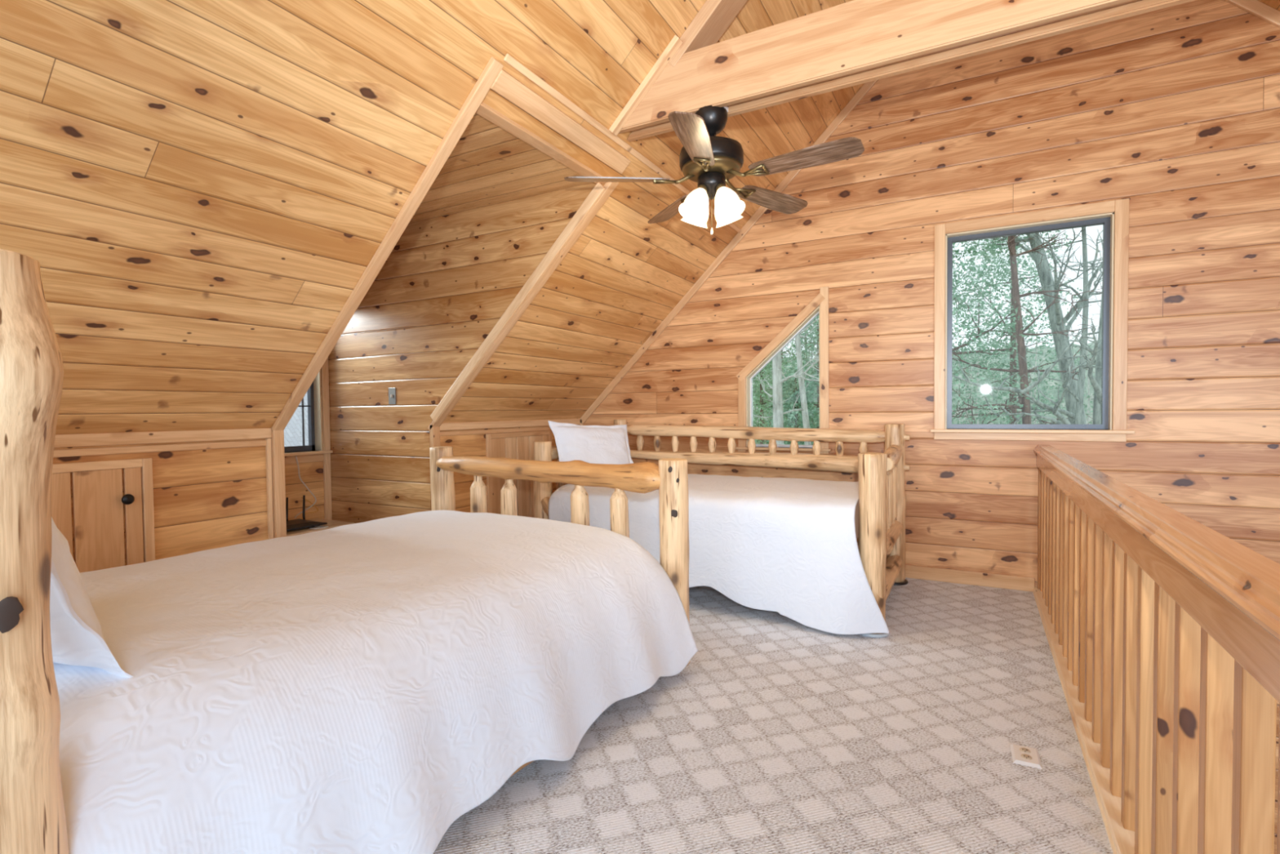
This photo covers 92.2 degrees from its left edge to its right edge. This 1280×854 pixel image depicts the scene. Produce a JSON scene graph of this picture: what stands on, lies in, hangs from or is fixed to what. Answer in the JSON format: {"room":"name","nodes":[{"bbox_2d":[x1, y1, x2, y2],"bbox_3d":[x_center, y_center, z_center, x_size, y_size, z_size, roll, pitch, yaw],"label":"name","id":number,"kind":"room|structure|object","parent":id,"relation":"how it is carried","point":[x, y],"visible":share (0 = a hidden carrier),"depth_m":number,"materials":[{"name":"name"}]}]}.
{"room":"loft bedroom","nodes":[
{"label":"loft bedroom","id":0,"kind":"room"},
{"bbox_2d":[284,384,324,520],"bbox_3d":[-2.625,-0.123,4.190,0.120,2.470,1.210,0,2,29],"label":"wall","id":1,"kind":"structure","parent":0,"point":[311,473],"depth_m":4.45,"materials":[{"name":"brown wood"}]},
{"bbox_2d":[284,357,333,519],"bbox_3d":[-2.600,0.077,4.181,0.168,2.070,1.007,0,2,29],"label":"window","id":2,"kind":"structure","parent":1,"relation":"in","point":[319,445],"depth_m":4.56,"materials":[{"name":"brown wood"}]},
{"bbox_2d":[53,426,567,565],"bbox_3d":[-2.016,0.580,3.083,0.100,1.114,5.950,0,2,29],"label":"wall","id":3,"kind":"structure","parent":0,"point":[204,499],"depth_m":2.93,"materials":[{"name":"brown wood"}]},
{"bbox_2d":[51,457,155,572],"bbox_3d":[-2.313,0.503,2.374,0.057,0.712,0.765,0,2,29],"label":"door","id":4,"kind":"structure","parent":3,"relation":"in","point":[98,500],"depth_m":2.56,"materials":[{"name":"brown wood"}]},
{"bbox_2d":[53,440,266,457],"bbox_3d":[-2.650,0.126,1.802,0.010,0.030,3.120,0,2,29],"label":"trim","id":5,"kind":"structure","parent":3,"relation":"attached to","point":[153,448],"depth_m":2.71,"materials":[{"name":"brown wood"}]},
{"bbox_2d":[53,427,271,447],"bbox_3d":[-2.645,0.076,1.797,0.022,0.052,3.120,0,2,29],"label":"trim","id":6,"kind":"structure","parent":3,"relation":"attached to","point":[156,437],"depth_m":2.71,"materials":[{"name":"brown wood"}]},
{"bbox_2d":[265,438,274,538],"bbox_3d":[-1.899,0.596,3.172,0.020,1.075,0.022,0,2,29],"label":"trim","id":7,"kind":"structure","parent":3,"relation":"attached to","point":[268,444],"depth_m":3.16,"materials":[{"name":"brown wood"}]},
{"bbox_2d":[271,430,286,537],"bbox_3d":[-1.873,0.573,3.203,0.036,1.119,0.055,0,2,29],"label":"trim","id":8,"kind":"structure","parent":3,"relation":"attached to","point":[277,436],"depth_m":3.18,"materials":[{"name":"brown wood"}]},
{"bbox_2d":[271,57,503,430],"bbox_3d":[-1.232,-0.695,2.811,1.565,1.505,0.055,0,2,29],"label":"trim","id":9,"kind":"structure","parent":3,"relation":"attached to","point":[493,68],"depth_m":2.71,"materials":[{"name":"brown wood"}]},
{"bbox_2d":[429,424,439,511],"bbox_3d":[-1.367,0.542,4.136,0.032,1.119,0.062,0,2,29],"label":"trim","id":10,"kind":"structure","parent":3,"relation":"attached to","point":[434,431],"depth_m":4.11,"materials":[{"name":"brown wood"}]},
{"bbox_2d":[440,426,551,435],"bbox_3d":[-0.958,0.024,4.904,0.010,0.030,1.710,0,2,29],"label":"trim","id":11,"kind":"structure","parent":3,"relation":"attached to","point":[536,428],"depth_m":4.62,"materials":[{"name":"brown wood"}]},
{"bbox_2d":[440,418,580,430],"bbox_3d":[-0.954,-0.026,4.900,0.022,0.052,1.710,0,2,29],"label":"trim","id":12,"kind":"structure","parent":3,"relation":"attached to","point":[509,424],"depth_m":4.68,"materials":[{"name":"brown wood"}]},
{"bbox_2d":[485,430,552,517],"bbox_3d":[-0.929,0.408,4.912,0.057,0.735,0.790,0,2,29],"label":"door","id":13,"kind":"structure","parent":3,"relation":"in","point":[518,445],"depth_m":4.84,"materials":[{"name":"brown wood"}]},
{"bbox_2d":[328,182,604,523],"bbox_3d":[-1.226,-0.133,4.059,2.462,2.470,0.100,0,2,29],"label":"wall","id":14,"kind":"structure","parent":0,"point":[447,281],"depth_m":4.14,"materials":[{"name":"brown wood"}]},
{"bbox_2d":[388,387,395,404],"bbox_3d":[-1.716,-0.214,4.258,0.070,0.116,0.016,0,2,29],"label":"light switch","id":15,"kind":"object","parent":14,"relation":"attached to","point":[392,391],"visible":1,"depth_m":4.26,"materials":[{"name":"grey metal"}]},
{"bbox_2d":[427,182,618,431],"bbox_3d":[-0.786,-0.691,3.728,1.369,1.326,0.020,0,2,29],"label":"trim","id":16,"kind":"structure","parent":14,"relation":"attached to","point":[598,189],"depth_m":3.67,"materials":[{"name":"brown wood"}]},
{"bbox_2d":[475,102,607,183],"bbox_3d":[-0.448,-1.342,2.963,0.070,0.022,1.010,0,2,29],"label":"trim","id":17,"kind":"structure","parent":14,"relation":"attached to","point":[486,112],"depth_m":2.86,"materials":[{"name":"brown wood"}]},
{"bbox_2d":[490,69,630,173],"bbox_3d":[-0.332,-1.412,2.920,0.077,0.076,1.041,0,2,29],"label":"trim","id":18,"kind":"structure","parent":14,"relation":"attached to","point":[505,85],"depth_m":2.81,"materials":[{"name":"brown wood"}]},
{"bbox_2d":[408,112,593,223],"bbox_3d":[-1.567,-1.402,3.571,2.558,0.100,1.210,0,2,29],"label":"ceiling","id":19,"kind":"structure","parent":0,"point":[488,165],"depth_m":3.30,"materials":[{"name":"brown wood"}]},
{"bbox_2d":[0,0,1279,434],"bbox_3d":[1.058,-1.676,1.334,7.120,3.428,5.950,0,2,29],"label":"ceiling","id":20,"kind":"structure","parent":0,"point":[199,191],"depth_m":2.34,"materials":[{"name":"brown wood"}]},
{"bbox_2d":[668,0,747,66],"bbox_3d":[0.837,-2.485,2.670,1.560,1.503,0.165,0,2,29],"label":"trim","id":21,"kind":"structure","parent":20,"relation":"attached to","point":[714,17],"depth_m":2.93,"materials":[{"name":"brown wood"}]},
{"bbox_2d":[608,0,1195,142],"bbox_3d":[1.561,-1.663,2.271,3.814,0.379,0.194,0,2,29],"label":"ceiling beam","id":22,"kind":"structure","parent":20,"relation":"attached to","point":[854,42],"depth_m":2.61,"materials":[{"name":"brown wood"}]},
{"bbox_2d":[564,105,864,235],"bbox_3d":[0.376,-1.229,2.940,1.325,0.612,1.358,0,2,29],"label":"ceiling fan","id":23,"kind":"object","parent":22,"relation":"hanging from","point":[708,160],"visible":1,"depth_m":2.88,"materials":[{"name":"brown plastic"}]},
{"bbox_2d":[432,577,1113,853],"bbox_3d":[-0.856,1.262,2.485,4.730,0.240,5.970,0,2,29],"label":"floor","id":24,"kind":"structure","parent":0,"point":[780,734],"depth_m":2.14,"materials":[{"name":"carpet"}]},
{"bbox_2d":[286,518,354,536],"bbox_3d":[-2.345,0.897,4.105,0.420,0.439,0.710,0,2,29],"label":"side table","id":25,"kind":"object","parent":24,"relation":"on","point":[331,523],"visible":0.03,"depth_m":4.18,"materials":[{"name":"brown wood"}]},
{"bbox_2d":[285,494,327,530],"bbox_3d":[-2.302,0.577,4.099,0.221,0.200,0.320,0,2,29],"label":"router","id":26,"kind":"object","parent":25,"relation":"on","point":[299,523],"visible":0.6,"depth_m":4.14,"materials":[{"name":"black plastic"}]},
{"bbox_2d":[294,456,316,518],"bbox_3d":[-2.346,0.414,4.317,0.127,0.417,0.197,-1,2,-24],"label":"power cord","id":27,"kind":"object","parent":26,"relation":"attached to","point":[295,456],"visible":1,"depth_m":4.38,"materials":[{"name":"white plastic"}]},
{"bbox_2d":[301,497,318,519],"bbox_3d":[-2.334,0.568,4.359,0.106,0.130,0.191,-1,2,-29],"label":"cord","id":28,"kind":"object","parent":26,"relation":"attached to","point":[301,497],"visible":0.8,"depth_m":4.42,"materials":[{"name":"plastic"}]},
{"bbox_2d":[309,525,328,528],"bbox_3d":[-2.156,0.674,4.137,0.116,0.002,0.115,0,2,29],"label":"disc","id":29,"kind":"object","parent":25,"relation":"on","point":[316,526],"visible":1,"depth_m":4.12,"materials":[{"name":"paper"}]},
{"bbox_2d":[0,248,690,853],"bbox_3d":[-1.119,0.420,2.365,1.784,1.463,2.436,0,2,32],"label":"bed","id":30,"kind":"object","parent":24,"relation":"on","point":[33,819],"visible":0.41,"depth_m":0.98,"materials":[{"name":"brown wood"}]},
{"bbox_2d":[53,510,698,853],"bbox_3d":[-1.060,0.792,2.336,1.784,0.619,2.154,0,2,32],"label":"quilt","id":31,"kind":"object","parent":30,"relation":"on","point":[365,687],"visible":0.96,"depth_m":1.68,"materials":[{"name":"white fabric"}]},
{"bbox_2d":[49,516,133,677],"bbox_3d":[-1.431,0.308,1.408,0.670,0.509,0.258,0,2,31],"label":"pillow","id":32,"kind":"object","parent":31,"relation":"on","point":[77,638],"visible":0.48,"depth_m":1.29,"materials":[{"name":"white fabric"}]},
{"bbox_2d":[533,418,910,633],"bbox_3d":[0.546,0.513,4.267,2.367,1.118,1.241,0,2,29],"label":"daybed","id":33,"kind":"object","parent":24,"relation":"on","point":[882,500],"visible":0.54,"depth_m":4.27,"materials":[{"name":"brown wood"}]},
{"bbox_2d":[548,473,888,634],"bbox_3d":[0.564,0.715,4.126,2.174,0.699,1.158,0,2,29],"label":"quilt","id":34,"kind":"object","parent":33,"relation":"on","point":[787,546],"visible":0.6,"depth_m":3.50,"materials":[{"name":"white fabric"}]},
{"bbox_2d":[547,420,633,464],"bbox_3d":[-0.321,0.176,4.463,0.704,0.456,0.229,-2,2,-37],"label":"pillow","id":35,"kind":"object","parent":34,"relation":"on","point":[593,444],"visible":0.71,"depth_m":4.39,"materials":[{"name":"white fabric"}]},
{"bbox_2d":[854,500,858,538],"bbox_3d":[0.516,0.572,4.258,1.905,0.295,0.895,0,2,29],"label":"mattress","id":36,"kind":"object","parent":33,"relation":"on","point":[856,511],"visible":0.03,"depth_m":3.75,"materials":[{"name":"beige fabric"}]},
{"bbox_2d":[861,631,889,637],"bbox_3d":[1.246,1.090,3.299,0.172,0.016,0.172,0,2,29],"label":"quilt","id":37,"kind":"object","parent":24,"relation":"on","point":[873,635],"visible":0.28,"depth_m":3.23,"materials":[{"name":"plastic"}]},
{"bbox_2d":[893,578,908,585],"bbox_3d":[1.756,1.059,4.245,0.172,0.016,0.172,0,2,29],"label":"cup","id":38,"kind":"object","parent":24,"relation":"on","point":[906,581],"visible":0.38,"depth_m":4.17,"materials":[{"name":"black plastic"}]},
{"bbox_2d":[1009,743,1042,768],"bbox_3d":[1.321,1.123,2.110,0.084,0.012,0.126,0,2,27],"label":"floor outlet","id":39,"kind":"object","parent":24,"relation":"on","point":[1023,755],"visible":1,"depth_m":2.10,"materials":[{"name":"white plastic"}]},
{"bbox_2d":[1019,747,1031,753],"bbox_3d":[1.331,1.119,2.130,0.034,0.004,0.034,-1,2,-11],"label":"socket","id":40,"kind":"object","parent":39,"relation":"attached to","point":[1022,750],"depth_m":2.13,"materials":[{"name":"beige plastic"}]},
{"bbox_2d":[1020,753,1032,759],"bbox_3d":[1.311,1.120,2.091,0.034,0.004,0.034,-1,2,-26],"label":"socket","id":41,"kind":"object","parent":39,"relation":"attached to","point":[1023,756],"depth_m":2.09,"materials":[{"name":"beige plastic"}]},
{"bbox_2d":[583,0,1279,853],"bbox_3d":[2.534,0.136,4.058,6.954,7.055,0.140,0,2,29],"label":"wall","id":42,"kind":"structure","parent":0,"point":[1174,112],"depth_m":3.93,"materials":[{"name":"brown wood"}]},
{"bbox_2d":[503,53,741,232],"bbox_3d":[0.128,-1.502,3.643,0.027,0.026,2.756,0,2,29],"label":"trim","id":43,"kind":"structure","parent":42,"relation":"attached to","point":[508,58],"depth_m":2.95,"materials":[{"name":"brown wood"}]},
{"bbox_2d":[580,80,878,424],"bbox_3d":[0.967,-1.705,4.760,3.512,3.378,0.022,0,2,29],"label":"trim","id":44,"kind":"structure","parent":42,"relation":"attached to","point":[866,86],"depth_m":4.95,"materials":[{"name":"brown wood"}]},
{"bbox_2d":[735,286,831,453],"bbox_3d":[1.117,-0.422,4.784,0.740,1.240,0.170,0,2,29],"label":"window","id":45,"kind":"structure","parent":42,"relation":"in","point":[745,377],"depth_m":4.69,"materials":[{"name":"brown wood"}]},
{"bbox_2d":[905,564,1035,591],"bbox_3d":[1.044,1.014,4.809,3.440,0.090,0.018,0,2,29],"label":"baseboard","id":46,"kind":"structure","parent":42,"relation":"attached to","point":[952,575],"depth_m":4.15,"materials":[{"name":"brown wood"}]},
{"bbox_2d":[1223,0,1279,27],"bbox_3d":[3.986,-1.690,3.114,3.512,3.378,0.022,0,2,29],"label":"trim","id":47,"kind":"structure","parent":42,"relation":"attached to","point":[1262,11],"depth_m":3.39,"materials":[{"name":"brown wood"}]},
{"label":"outside","id":48,"kind":"structure","parent":0,"visible":0},
{"bbox_3d":[5.143,1.228,51.244,100.000,6.588,85.000,0,2,29],"label":"ground","id":49,"kind":"structure","parent":48,"visible":0},
{"bbox_2d":[752,369,772,444],"bbox_3d":[2.639,0.250,18.748,4.049,8.681,4.667,1,2,39],"label":"pine tree","id":50,"kind":"object","parent":49,"relation":"on","point":[762,370],"visible":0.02,"depth_m":18.80,"materials":[{"name":"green plant"}]},
{"bbox_2d":[752,352,804,444],"bbox_3d":[3.340,0.844,16.952,4.020,7.776,4.067,0,2,29],"label":"pine tree","id":51,"kind":"object","parent":49,"relation":"on","point":[761,403],"visible":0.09,"depth_m":16.77,"materials":[{"name":"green plant"}]},
{"bbox_2d":[752,332,817,444],"bbox_3d":[4.913,0.523,21.151,5.052,12.598,5.014,0,2,9],"label":"pine tree","id":52,"kind":"object","parent":49,"relation":"on","point":[788,351],"visible":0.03,"depth_m":20.89,"materials":[{"name":"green plant"}]},
{"bbox_2d":[752,318,819,444],"bbox_3d":[3.714,-0.947,13.118,2.671,12.006,3.085,1,2,37],"label":"tree","id":53,"kind":"object","parent":49,"relation":"on","point":[802,392],"visible":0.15,"depth_m":13.07,"materials":[{"name":"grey plant"}]},
{"bbox_2d":[755,351,819,444],"bbox_3d":[2.661,-0.971,13.056,1.708,12.195,3.740,-1,2,-4],"label":"tree","id":54,"kind":"object","parent":49,"relation":"on","point":[777,380],"visible":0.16,"depth_m":12.39,"materials":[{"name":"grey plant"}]},
{"bbox_2d":[760,361,819,444],"bbox_3d":[3.913,1.879,15.152,3.140,6.968,3.711,-2,2,-36],"label":"pine tree","id":55,"kind":"object","parent":49,"relation":"on","point":[787,385],"visible":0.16,"depth_m":15.04,"materials":[{"name":"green plant"}]},
{"bbox_2d":[764,315,819,444],"bbox_3d":[5.577,0.518,18.579,4.876,9.638,4.717,0,2,13],"label":"pine tree","id":56,"kind":"object","parent":49,"relation":"on","point":[816,322],"visible":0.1,"depth_m":18.65,"materials":[{"name":"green plant"}]},
{"bbox_2d":[768,317,817,428],"bbox_3d":[7.432,0.018,23.234,5.580,11.576,5.734,-1,2,-22],"label":"pine tree","id":57,"kind":"object","parent":49,"relation":"on","point":[815,317],"visible":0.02,"depth_m":23.49,"materials":[{"name":"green plant"}]},
{"bbox_2d":[782,337,814,444],"bbox_3d":[5.967,0.598,21.797,1.815,7.702,2.564,-1,2,-28],"label":"bare tree","id":58,"kind":"object","parent":49,"relation":"on","point":[811,337],"visible":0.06,"depth_m":21.66,"materials":[{"name":"grey plant"}]},
{"bbox_2d":[800,327,815,423],"bbox_3d":[5.782,-0.044,21.869,2.336,8.987,2.729,1,2,37],"label":"bare tree","id":59,"kind":"object","parent":49,"relation":"on","point":[805,327],"visible":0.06,"depth_m":21.60,"materials":[{"name":"grey plant"}]},
{"bbox_2d":[752,340,1097,427],"bbox_3d":[15.424,-2.814,70.075,100.000,12.699,14.823,0,2,29],"label":"hill","id":60,"kind":"structure","parent":49,"relation":"on","point":[1054,393],"depth_m":56.34,"materials":[{"name":"green plant"}]},
{"bbox_2d":[951,374,968,423],"bbox_3d":[18.763,0.354,36.266,2.613,6.988,1.365,-1,2,-20],"label":"bare tree","id":61,"kind":"object","parent":49,"relation":"on","point":[958,375],"visible":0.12,"depth_m":36.17,"materials":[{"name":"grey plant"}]},
{"bbox_2d":[951,346,989,423],"bbox_3d":[15.892,0.004,29.976,1.610,8.245,3.083,-1,2,-8],"label":"bare tree","id":62,"kind":"object","parent":49,"relation":"on","point":[965,346],"visible":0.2,"depth_m":29.87,"materials":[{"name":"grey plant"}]},
{"bbox_2d":[960,367,982,422],"bbox_3d":[21.058,-0.327,39.518,1.431,7.325,2.739,0,2,17],"label":"bare tree","id":63,"kind":"object","parent":49,"relation":"on","point":[969,367],"visible":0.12,"depth_m":39.45,"materials":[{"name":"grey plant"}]},
{"bbox_2d":[952,336,994,423],"bbox_3d":[14.795,0.090,26.975,1.613,8.259,3.088,-2,2,-45],"label":"bare tree","id":64,"kind":"object","parent":49,"relation":"on","point":[980,336],"visible":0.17,"depth_m":26.95,"materials":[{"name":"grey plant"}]},
{"bbox_2d":[967,350,984,419],"bbox_3d":[21.150,-0.903,39.243,3.189,8.529,1.666,-2,2,-44],"label":"bare tree","id":65,"kind":"object","parent":49,"relation":"on","point":[971,350],"visible":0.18,"depth_m":39.18,"materials":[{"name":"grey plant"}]},
{"bbox_2d":[984,370,1003,423],"bbox_3d":[20.702,0.194,36.305,2.646,7.077,1.382,0,2,29],"label":"bare tree","id":66,"kind":"object","parent":49,"relation":"on","point":[990,371],"visible":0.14,"depth_m":36.20,"materials":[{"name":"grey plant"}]},
{"bbox_2d":[951,236,1056,424],"bbox_3d":[5.537,-1.247,11.202,4.140,12.758,3.931,0,2,34],"label":"pine tree","id":67,"kind":"object","parent":49,"relation":"on","point":[983,295],"visible":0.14,"depth_m":10.74,"materials":[{"name":"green plant"}]},
{"bbox_2d":[951,230,1097,424],"bbox_3d":[8.719,-1.084,14.072,4.520,11.679,4.144,0,2,15],"label":"pine tree","id":68,"kind":"object","parent":49,"relation":"on","point":[1013,362],"visible":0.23,"depth_m":14.06,"materials":[{"name":"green plant"}]},
{"bbox_2d":[951,230,1102,423],"bbox_3d":[6.575,-0.411,9.708,3.898,11.216,3.646,-1,2,-18],"label":"pine","id":69,"kind":"object","parent":49,"relation":"on","point":[1023,369],"visible":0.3,"depth_m":10.15,"materials":[{"name":"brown plant"}]},
{"bbox_2d":[951,258,1102,424],"bbox_3d":[7.157,-0.746,8.579,4.565,12.005,4.103,-1,2,-25],"label":"bare tree","id":70,"kind":"object","parent":49,"relation":"on","point":[1095,382],"visible":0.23,"depth_m":8.91,"materials":[{"name":"grey plant"}]},
{"bbox_2d":[972,226,1102,424],"bbox_3d":[7.765,-1.246,11.371,3.284,12.634,5.125,1,2,36],"label":"leaning tree","id":71,"kind":"object","parent":49,"relation":"on","point":[1047,283],"visible":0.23,"depth_m":11.07,"materials":[{"name":"grey plant"}]},
{"bbox_2d":[1026,331,1049,423],"bbox_3d":[19.331,-0.270,30.032,3.260,8.721,1.703,-2,2,-31],"label":"bare tree","id":72,"kind":"object","parent":49,"relation":"on","point":[1037,331],"visible":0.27,"depth_m":29.97,"materials":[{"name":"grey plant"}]},
{"bbox_2d":[990,226,1102,424],"bbox_3d":[7.133,0.362,10.196,2.511,9.564,3.408,0,2,4],"label":"tree","id":73,"kind":"object","parent":49,"relation":"on","point":[1081,382],"visible":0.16,"depth_m":10.23,"materials":[{"name":"grey plant"}]},
{"bbox_2d":[1075,346,1096,424],"bbox_3d":[23.547,-0.308,32.383,1.676,8.584,3.209,-2,2,-36],"label":"bare tree","id":74,"kind":"object","parent":49,"relation":"on","point":[1088,380],"visible":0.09,"depth_m":32.27,"materials":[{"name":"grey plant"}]},
{"bbox_2d":[1084,351,1093,422],"bbox_3d":[25.756,-0.489,35.426,1.572,8.047,3.009,0,2,35],"label":"bare tree","id":75,"kind":"object","parent":49,"relation":"on","point":[1089,352],"visible":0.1,"depth_m":35.36,"materials":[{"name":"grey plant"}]},
{"bbox_2d":[1080,313,1099,413],"bbox_3d":[12.818,0.437,16.955,3.048,8.151,1.592,-1,2,-13],"label":"bare tree","id":76,"kind":"object","parent":49,"relation":"on","point":[1098,313],"visible":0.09,"depth_m":16.84,"materials":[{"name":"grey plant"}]},
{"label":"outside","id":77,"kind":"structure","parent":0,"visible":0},
{"bbox_2d":[284,392,308,446],"bbox_3d":[-5.219,0.246,7.980,4.400,4.220,15.000,0,2,29],"label":"shingle roof","id":78,"kind":"structure","parent":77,"point":[293,436],"depth_m":8.77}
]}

